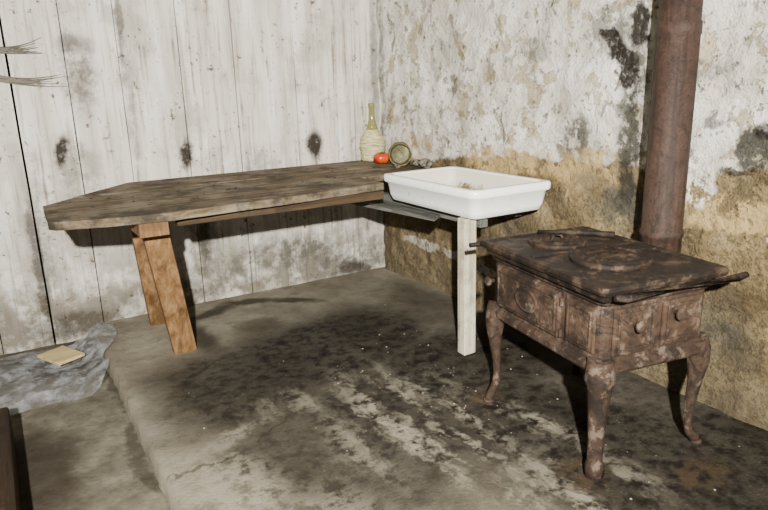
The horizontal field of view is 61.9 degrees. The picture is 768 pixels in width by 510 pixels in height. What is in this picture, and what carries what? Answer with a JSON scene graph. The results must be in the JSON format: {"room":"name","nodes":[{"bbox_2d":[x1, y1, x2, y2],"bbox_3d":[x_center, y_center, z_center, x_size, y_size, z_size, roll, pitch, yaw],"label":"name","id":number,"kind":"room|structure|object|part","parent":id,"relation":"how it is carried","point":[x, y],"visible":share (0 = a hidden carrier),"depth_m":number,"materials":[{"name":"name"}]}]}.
{"room":"old rustic kitchen","nodes":[
{"label":"old rustic kitchen","id":0,"kind":"room"},
{"bbox_2d":[0,336,170,509],"bbox_3d":[-1.646,1.169,1.529,2.600,0.015,4.660,-10,17,-30],"label":"floor","id":1,"kind":"structure","parent":0,"point":[77,445],"depth_m":2.85,"materials":[{"name":"concrete"}]},
{"bbox_2d":[0,407,21,509],"bbox_3d":[-1.400,0.913,2.097,0.365,0.174,1.450,-10,17,-30],"label":"block","id":2,"kind":"object","parent":1,"relation":"on","point":[10,499],"visible":1,"depth_m":2.34,"materials":[{"name":"brown wood"}]},
{"bbox_3d":[-1.939,0.599,3.354,1.102,0.136,0.875,-10,17,-30],"label":"plastic sheet","id":3,"kind":"object","parent":1,"relation":"on","visible":0},
{"bbox_2d":[37,346,84,365],"bbox_3d":[-1.755,0.546,3.479,0.202,0.021,0.150,8,18,31],"label":"scrap wood piece","id":4,"kind":"object","parent":3,"relation":"on","point":[61,355],"visible":1,"depth_m":3.46,"materials":[{"name":"beige wood"}]},
{"bbox_2d":[0,0,384,354],"bbox_3d":[-1.971,-0.705,3.645,4.740,2.620,0.080,-10,17,-30],"label":"wall","id":5,"kind":"structure","parent":0,"point":[155,89],"depth_m":3.98,"materials":[{"name":"white wood"}]},
{"bbox_2d":[0,38,66,86],"bbox_3d":[-1.995,-1.048,3.486,0.451,0.265,0.013,-10,17,-29],"label":"strands","id":6,"kind":"object","parent":5,"relation":"attached to","point":[5,79],"visible":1,"depth_m":3.49,"materials":[{"name":"brown"}]},
{"bbox_2d":[92,267,767,509],"bbox_3d":[0.320,0.770,2.667,2.268,0.095,4.660,-10,17,-30],"label":"floor","id":7,"kind":"structure","parent":0,"point":[269,370],"depth_m":2.76,"materials":[{"name":"concrete"}]},
{"bbox_2d":[43,160,428,354],"bbox_3d":[-0.705,0.008,3.820,2.280,0.884,1.175,-10,17,-30],"label":"table","id":8,"kind":"object","parent":7,"relation":"on","point":[146,208],"visible":0.99,"depth_m":3.35,"materials":[{"name":"brown wood"}]},
{"bbox_3d":[-1.368,0.092,3.741,0.130,0.789,0.376,-5,15,-12],"label":"leg","id":9,"kind":"part","parent":8,"relation":"part of","materials":[{"name":"brown wood"}]},
{"bbox_3d":[-1.103,0.201,3.307,0.134,0.798,0.412,-3,15,-4],"label":"leg","id":10,"kind":"part","parent":8,"relation":"part of","materials":[{"name":"brown wood"}]},
{"bbox_3d":[-0.519,-0.387,3.890,1.720,0.081,1.080,-10,17,-30],"label":"apron rail","id":11,"kind":"part","parent":8,"relation":"part of","materials":[{"name":"brown wood"}]},
{"bbox_2d":[360,103,385,161],"bbox_3d":[-0.085,-0.886,4.606,0.189,0.408,0.189,-10,17,-30],"label":"flask","id":12,"kind":"object","parent":8,"relation":"on","point":[372,142],"visible":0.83,"depth_m":4.56,"materials":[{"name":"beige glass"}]},
{"bbox_2d":[373,151,388,163],"bbox_3d":[-0.014,-0.684,4.472,0.115,0.083,0.117,-10,17,-30],"label":"tomato","id":13,"kind":"object","parent":8,"relation":"on","point":[382,157],"visible":0.98,"depth_m":4.43,"materials":[{"name":"red food"}]},
{"bbox_2d":[388,141,411,165],"bbox_3d":[0.108,-0.684,4.319,0.154,0.153,0.146,-2,15,-1],"label":"tin can","id":14,"kind":"object","parent":8,"relation":"on","point":[400,153],"visible":0.99,"depth_m":4.27,"materials":[{"name":"metal"}]},
{"bbox_3d":[0.109,-0.672,4.274,0.126,0.126,0.008,-2,15,-1],"label":"lid","id":15,"kind":"part","parent":14,"relation":"part of","materials":[{"name":"metal"}]},
{"bbox_2d":[411,159,420,166],"bbox_3d":[0.227,-0.603,4.207,0.088,0.054,0.088,8,18,33],"label":"stone","id":16,"kind":"object","parent":8,"relation":"on","point":[414,162],"visible":0.54,"depth_m":4.18,"materials":[{"name":"beige stone"}]},
{"bbox_2d":[418,158,432,168],"bbox_3d":[0.268,-0.593,4.130,0.087,0.072,0.082,9,18,34],"label":"stone","id":17,"kind":"object","parent":8,"relation":"on","point":[424,163],"visible":1,"depth_m":4.11,"materials":[{"name":"beige stone"}]},
{"bbox_2d":[130,306,739,499],"bbox_3d":[-0.012,0.613,3.114,1.925,0.006,3.013,-10,17,-30],"label":"debris","id":18,"kind":"object","parent":7,"relation":"on","point":[248,306],"visible":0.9,"depth_m":2.87,"materials":[{"name":"brown"}]},
{"bbox_2d":[350,192,521,355],"bbox_3d":[0.241,0.033,3.834,0.590,0.740,1.220,-10,17,-30],"label":"support frame","id":19,"kind":"object","parent":7,"relation":"on","point":[466,227],"visible":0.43,"depth_m":3.33,"materials":[{"name":"white paint"}]},
{"bbox_3d":[0.429,0.167,3.318,0.090,0.740,0.075,-10,17,-30],"label":"post","id":20,"kind":"part","parent":19,"relation":"part of","materials":[{"name":"white paint"}]},
{"bbox_2d":[384,166,550,218],"bbox_3d":[0.433,-0.356,3.537,0.532,0.150,0.850,-10,17,-30],"label":"sink","id":21,"kind":"object","parent":19,"relation":"on","point":[469,193],"visible":1,"depth_m":3.33,"materials":[{"name":"white ceramic"}]},
{"bbox_2d":[469,226,748,479],"bbox_3d":[0.835,0.330,2.600,0.632,0.782,0.872,-8,16,-21],"label":"stove","id":22,"kind":"object","parent":7,"relation":"on","point":[609,304],"visible":1,"depth_m":2.31,"materials":[{"name":"brown metal"}]},
{"bbox_3d":[0.819,0.020,2.514,0.564,0.069,0.784,-8,16,-21],"label":"plate","id":23,"kind":"part","parent":22,"relation":"part of","materials":[{"name":"brown metal"}]},
{"bbox_2d":[376,0,767,430],"bbox_3d":[1.165,-0.583,2.847,0.069,2.610,4.640,-10,17,-30],"label":"wall","id":24,"kind":"structure","parent":0,"point":[559,92],"depth_m":3.11,"materials":[{"name":"paint"}]},
{"bbox_3d":[-0.814,-1.524,1.403,4.740,0.060,4.700,-10,17,-30],"label":"ceiling","id":25,"kind":"structure","parent":0,"visible":0},
{"bbox_2d":[639,0,703,252],"bbox_3d":[1.160,-0.829,2.529,0.176,1.970,0.176,-5,15,-11],"label":"pipe","id":26,"kind":"object","parent":25,"relation":"attached to","point":[679,26],"visible":0.78,"depth_m":2.55,"materials":[{"name":"brown metal"}]}
]}

